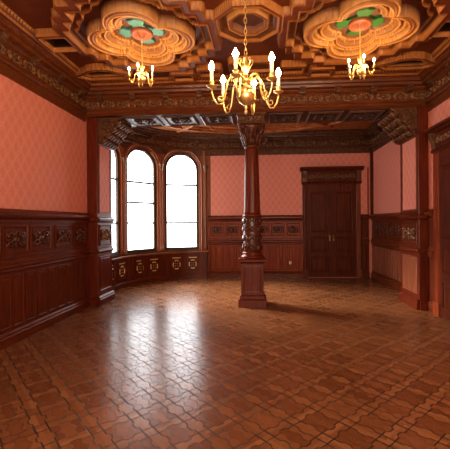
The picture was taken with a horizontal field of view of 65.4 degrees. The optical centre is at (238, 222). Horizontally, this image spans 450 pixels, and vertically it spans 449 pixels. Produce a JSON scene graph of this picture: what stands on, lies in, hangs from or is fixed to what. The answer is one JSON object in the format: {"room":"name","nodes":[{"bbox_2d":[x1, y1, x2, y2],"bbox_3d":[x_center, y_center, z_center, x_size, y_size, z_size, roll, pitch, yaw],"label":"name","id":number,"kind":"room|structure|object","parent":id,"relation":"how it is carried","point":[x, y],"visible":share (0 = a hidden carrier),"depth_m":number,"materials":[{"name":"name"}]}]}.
{"room":"ballroom","nodes":[
{"label":"ballroom","id":0,"kind":"room"},
{"bbox_2d":[0,74,87,246],"bbox_3d":[-3.185,-0.625,2.933,0.200,4.400,8.650,0,0,4],"label":"wall","id":1,"kind":"structure","parent":0,"point":[43,146],"depth_m":5.17,"materials":[{"name":"paper"}]},
{"bbox_2d":[0,15,89,121],"bbox_3d":[-2.910,-2.188,4.017,0.235,0.620,5.050,0,0,4],"label":"crown molding","id":2,"kind":"structure","parent":1,"relation":"attached to","point":[23,61],"depth_m":5.05,"materials":[{"name":"brown wood"}]},
{"bbox_2d":[0,208,91,350],"bbox_3d":[-2.948,0.698,4.018,0.115,1.750,5.045,0,0,4],"label":"panelling","id":3,"kind":"object","parent":1,"relation":"attached to","point":[44,255],"visible":1,"depth_m":5.07,"materials":[{"name":"brown wood"}]},
{"bbox_2d":[87,117,114,306],"bbox_3d":[-2.704,-0.209,6.886,0.250,3.560,0.700,0,0,4],"label":"pilaster","id":4,"kind":"object","parent":1,"relation":"attached to","point":[99,160],"visible":0.94,"depth_m":6.63,"materials":[{"name":"red wood"}]},
{"bbox_2d":[97,117,131,150],"bbox_3d":[-2.409,-1.726,6.876,0.465,0.510,0.620,0,0,4],"label":"corbel","id":5,"kind":"object","parent":4,"relation":"attached to","point":[111,130],"visible":1,"depth_m":6.63,"materials":[{"name":"brown wood"}]},
{"bbox_2d":[85,76,425,116],"bbox_3d":[0.214,-2.262,6.230,6.150,0.520,0.235,0,0,4],"label":"ceiling beam","id":6,"kind":"structure","parent":1,"relation":"attached to","point":[395,91],"depth_m":6.25,"materials":[{"name":"brown wood"}]},
{"bbox_2d":[114,146,210,276],"bbox_3d":[-2.235,-0.633,8.936,1.016,4.400,3.572,0,0,38],"label":"wall","id":7,"kind":"structure","parent":0,"point":[160,156],"depth_m":9.95,"materials":[{"name":"brown wood"}]},
{"bbox_2d":[112,144,124,256],"bbox_3d":[-2.958,-0.647,8.105,0.236,2.880,1.182,0,0,4],"label":"window","id":8,"kind":"structure","parent":7,"relation":"in","point":[120,150],"depth_m":8.54,"materials":[{"name":"brown wood"}]},
{"bbox_2d":[122,157,126,254],"bbox_3d":[-2.820,-0.403,8.668,0.160,2.390,0.152,0,0,4],"label":"shaft","id":9,"kind":"object","parent":7,"relation":"attached to","point":[124,160],"visible":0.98,"depth_m":8.65,"materials":[{"name":"brown wood"}]},
{"bbox_2d":[124,142,160,253],"bbox_3d":[-2.542,-0.650,9.174,0.221,2.880,1.183,0,0,38],"label":"window","id":10,"kind":"structure","parent":7,"relation":"in","point":[126,155],"depth_m":9.49,"materials":[{"name":"brown wood"}]},
{"bbox_2d":[158,163,163,251],"bbox_3d":[-2.107,-0.409,9.571,0.160,2.390,0.152,0,0,4],"label":"shaft","id":11,"kind":"object","parent":7,"relation":"attached to","point":[159,164],"visible":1,"depth_m":9.54,"materials":[{"name":"brown wood"}]},
{"bbox_2d":[120,126,208,155],"bbox_3d":[-2.172,-2.193,8.857,1.031,0.620,3.382,0,0,38],"label":"crown molding","id":12,"kind":"structure","parent":7,"relation":"attached to","point":[161,141],"depth_m":9.61,"materials":[{"name":"brown wood"}]},
{"bbox_2d":[161,150,202,250],"bbox_3d":[-1.589,-0.658,9.843,1.183,2.880,0.221,0,0,-18],"label":"window","id":13,"kind":"structure","parent":7,"relation":"in","point":[199,222],"depth_m":9.90,"materials":[{"name":"brown wood"}]},
{"bbox_2d":[202,151,205,215],"bbox_3d":[-0.969,-1.128,9.946,0.080,1.870,0.050,0,0,4],"label":"post","id":14,"kind":"object","parent":7,"relation":"attached to","point":[203,152],"visible":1,"depth_m":9.92,"materials":[{"name":"brown wood"}]},
{"bbox_2d":[203,165,207,249],"bbox_3d":[-0.922,-0.418,9.936,0.160,2.390,0.152,0,0,4],"label":"shaft","id":15,"kind":"object","parent":7,"relation":"attached to","point":[205,167],"visible":1,"depth_m":9.90,"materials":[{"name":"brown wood"}]},
{"bbox_2d":[0,277,449,448],"bbox_3d":[-0.014,1.610,4.310,7.800,0.120,12.200,0,0,4],"label":"floor","id":16,"kind":"structure","parent":0,"point":[327,363],"depth_m":3.60,"materials":[{"name":"brown wood"}]},
{"bbox_2d":[112,251,208,290],"bbox_3d":[-2.201,1.190,8.924,1.062,0.755,3.492,0,0,38],"label":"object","id":17,"kind":"object","parent":16,"relation":"on","point":[127,270],"visible":0.9,"depth_m":9.39,"materials":[{"name":"brown wood"}]},
{"bbox_2d":[119,263,124,276],"bbox_3d":[-2.794,1.138,8.411,0.035,0.332,0.226,0,0,15],"label":"grille","id":18,"kind":"object","parent":17,"relation":"attached to","point":[121,265],"depth_m":8.40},
{"bbox_2d":[150,259,157,270],"bbox_3d":[-2.244,1.133,9.332,0.226,0.332,0.035,0,0,-42],"label":"grille","id":19,"kind":"object","parent":17,"relation":"attached to","point":[153,262],"depth_m":9.32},
{"bbox_2d":[236,112,265,307],"bbox_3d":[0.259,-0.231,6.616,0.540,3.558,0.541,0,0,4],"label":"carved column","id":20,"kind":"structure","parent":16,"relation":"on","point":[251,128],"depth_m":6.45,"materials":[{"name":"red wood"}]},
{"bbox_2d":[0,0,449,86],"bbox_3d":[0.104,-2.503,4.526,5.810,0.165,3.250,0,0,4],"label":"ceiling","id":21,"kind":"structure","parent":0,"point":[58,27],"depth_m":4.84,"materials":[{"name":"brown wood"}]},
{"bbox_2d":[86,0,195,65],"bbox_3d":[-1.283,-2.478,4.651,1.229,0.175,1.229,0,0,-41],"label":"ceiling medallion","id":22,"kind":"object","parent":21,"relation":"attached to","point":[121,26],"visible":0.98,"depth_m":4.58,"materials":[{"name":"brown wood"}]},
{"bbox_2d":[127,39,153,86],"bbox_3d":[-1.280,-2.130,4.634,0.365,0.635,0.350,0,0,4],"label":"chandelier","id":23,"kind":"object","parent":22,"relation":"hanging from","point":[141,78],"visible":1,"depth_m":4.63,"materials":[{"name":"gold metal"}]},
{"bbox_2d":[303,0,419,59],"bbox_3d":[1.553,-2.499,4.466,1.229,0.175,1.229,0,0,-41],"label":"ceiling medallion","id":24,"kind":"object","parent":21,"relation":"attached to","point":[336,29],"visible":0.99,"depth_m":4.45,"materials":[{"name":"brown wood"}]},
{"bbox_2d":[347,32,375,79],"bbox_3d":[1.555,-2.152,4.453,0.365,0.635,0.350,0,0,4],"label":"chandelier","id":25,"kind":"object","parent":24,"relation":"hanging from","point":[361,70],"visible":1,"depth_m":4.45,"materials":[{"name":"gold metal"}]},
{"bbox_3d":[0.060,-2.481,3.201,0.140,0.080,0.140,0,0,4],"label":"ceiling rose","id":26,"kind":"object","parent":21,"relation":"attached to","visible":0},
{"bbox_2d":[206,0,283,114],"bbox_3d":[0.065,-1.752,3.201,0.700,1.527,0.711,0,0,4],"label":"chandelier","id":27,"kind":"object","parent":26,"relation":"hanging from","point":[246,95],"visible":1,"depth_m":3.15,"materials":[{"name":"gold metal"}]},
{"bbox_2d":[210,70,212,79],"bbox_3d":[-0.238,-1.302,3.129,0.030,0.122,0.029,0,0,4],"label":"candle","id":28,"kind":"object","parent":27,"relation":"on","point":[211,71],"depth_m":3.12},
{"bbox_2d":[234,58,237,68],"bbox_3d":[-0.022,-1.303,2.900,0.030,0.122,0.029,0,0,4],"label":"candle","id":29,"kind":"object","parent":27,"relation":"on","point":[235,59],"depth_m":2.89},
{"bbox_2d":[270,61,273,71],"bbox_3d":[0.285,-1.306,2.972,0.030,0.122,0.029,0,0,4],"label":"candle","id":30,"kind":"object","parent":27,"relation":"on","point":[271,62],"depth_m":2.96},
{"bbox_2d":[277,76,279,85],"bbox_3d":[0.375,-1.306,3.274,0.030,0.122,0.029,0,0,4],"label":"candle","id":31,"kind":"object","parent":27,"relation":"on","point":[278,77],"depth_m":3.26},
{"bbox_2d":[152,121,373,133],"bbox_3d":[0.234,-2.482,8.691,7.600,0.180,3.220,0,0,4],"label":"ceiling","id":32,"kind":"structure","parent":0,"point":[281,127],"depth_m":9.13,"materials":[{"name":"brown wood"}]},
{"bbox_2d":[210,153,371,277],"bbox_3d":[1.553,-0.662,9.911,4.750,4.400,0.200,0,0,4],"label":"wall","id":33,"kind":"structure","parent":0,"point":[280,186],"depth_m":9.84,"materials":[{"name":"paper"}]},
{"bbox_2d":[208,215,302,277],"bbox_3d":[0.470,0.671,9.823,2.640,1.750,0.115,0,0,4],"label":"panelling","id":34,"kind":"object","parent":33,"relation":"attached to","point":[281,241],"visible":0.8,"depth_m":9.82,"materials":[{"name":"brown wood"}]},
{"bbox_2d":[208,129,370,155],"bbox_3d":[1.427,-2.221,9.700,4.550,0.620,0.235,0,0,4],"label":"crown molding","id":35,"kind":"structure","parent":33,"relation":"attached to","point":[335,141],"depth_m":9.73,"materials":[{"name":"brown wood"}]},
{"bbox_2d":[300,166,363,277],"bbox_3d":[2.584,-0.005,9.658,1.730,3.070,0.175,0,0,4],"label":"door","id":36,"kind":"structure","parent":33,"relation":"in","point":[331,195],"depth_m":9.69,"materials":[{"name":"brown wood"}]},
{"bbox_2d":[361,214,369,277],"bbox_3d":[3.499,0.648,9.630,0.210,1.750,0.115,0,0,4],"label":"panelling","id":37,"kind":"object","parent":33,"relation":"attached to","point":[364,217],"visible":1,"depth_m":9.65,"materials":[{"name":"brown wood"}]},
{"bbox_2d":[367,167,368,213],"bbox_3d":[3.585,-0.878,9.666,0.030,1.300,0.030,0,0,4],"label":"strip","id":38,"kind":"object","parent":33,"relation":"attached to","point":[367,167],"visible":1,"depth_m":9.65,"materials":[{"name":"brown wood"}]},
{"bbox_2d":[370,147,373,213],"bbox_3d":[3.677,-1.163,9.645,0.070,1.870,0.060,0,0,4],"label":"post","id":39,"kind":"object","parent":33,"relation":"attached to","point":[371,152],"visible":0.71,"depth_m":9.62,"materials":[{"name":"brown wood"}]},
{"bbox_2d":[373,141,400,213],"bbox_3d":[3.834,-0.679,8.368,0.400,4.400,2.990,0,0,4],"label":"wall","id":40,"kind":"structure","parent":0,"point":[386,160],"depth_m":8.55,"materials":[{"name":"paper"}]},
{"bbox_2d":[366,120,392,151],"bbox_3d":[3.499,-2.237,8.288,0.235,0.620,2.790,0,0,4],"label":"crown molding","id":41,"kind":"structure","parent":40,"relation":"attached to","point":[379,138],"depth_m":9.02,"materials":[{"name":"brown wood"}]},
{"bbox_2d":[370,212,400,291],"bbox_3d":[3.581,0.647,8.284,0.115,1.750,2.790,0,0,4],"label":"panelling","id":42,"kind":"object","parent":40,"relation":"attached to","point":[386,227],"visible":0.66,"depth_m":8.48,"materials":[{"name":"brown wood"}]},
{"bbox_2d":[428,98,449,208],"bbox_3d":[3.393,-0.676,2.539,0.600,4.400,8.700,0,0,4],"label":"wall","id":43,"kind":"structure","parent":0,"point":[441,112],"depth_m":5.96,"materials":[{"name":"paper"}]},
{"bbox_2d":[398,106,428,310],"bbox_3d":[3.237,-0.255,6.482,0.220,3.560,0.850,0,0,4],"label":"pilaster","id":44,"kind":"object","parent":43,"relation":"attached to","point":[414,292],"visible":0.93,"depth_m":6.20,"materials":[{"name":"red wood"}]},
{"bbox_2d":[377,107,417,144],"bbox_3d":[2.929,-1.768,6.506,0.474,0.510,0.760,0,0,4],"label":"corbel","id":45,"kind":"object","parent":44,"relation":"attached to","point":[400,124],"visible":1,"depth_m":6.21,"materials":[{"name":"brown wood"}]},
{"bbox_2d":[424,209,433,313],"bbox_3d":[3.263,0.650,5.952,0.115,1.750,0.195,0,0,4],"label":"panelling","id":46,"kind":"object","parent":43,"relation":"attached to","point":[428,213],"visible":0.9,"depth_m":5.95,"materials":[{"name":"brown wood"}]},
{"bbox_2d":[420,48,449,111],"bbox_3d":[3.033,-2.233,3.639,0.235,0.620,5.050,0,0,4],"label":"crown molding","id":47,"kind":"structure","parent":43,"relation":"attached to","point":[435,79],"depth_m":5.61,"materials":[{"name":"brown wood"}]},
{"bbox_2d":[423,116,449,320],"bbox_3d":[3.169,-0.014,5.034,0.175,3.080,1.750,0,0,4],"label":"door","id":48,"kind":"structure","parent":43,"relation":"in","point":[438,134],"depth_m":5.56,"materials":[{"name":"brown wood"}]},
{"bbox_3d":[-0.048,-2.900,4.310,8.000,0.100,12.200,0,0,4],"label":"ceiling slab","id":49,"kind":"structure","parent":0,"visible":0},
{"bbox_2d":[96,108,389,126],"bbox_3d":[0.244,-2.407,6.722,6.190,0.889,0.750,0,0,4],"label":"ceiling beam","id":50,"kind":"structure","parent":49,"relation":"attached to","point":[351,115],"depth_m":6.63,"materials":[{"name":"brown wood"}]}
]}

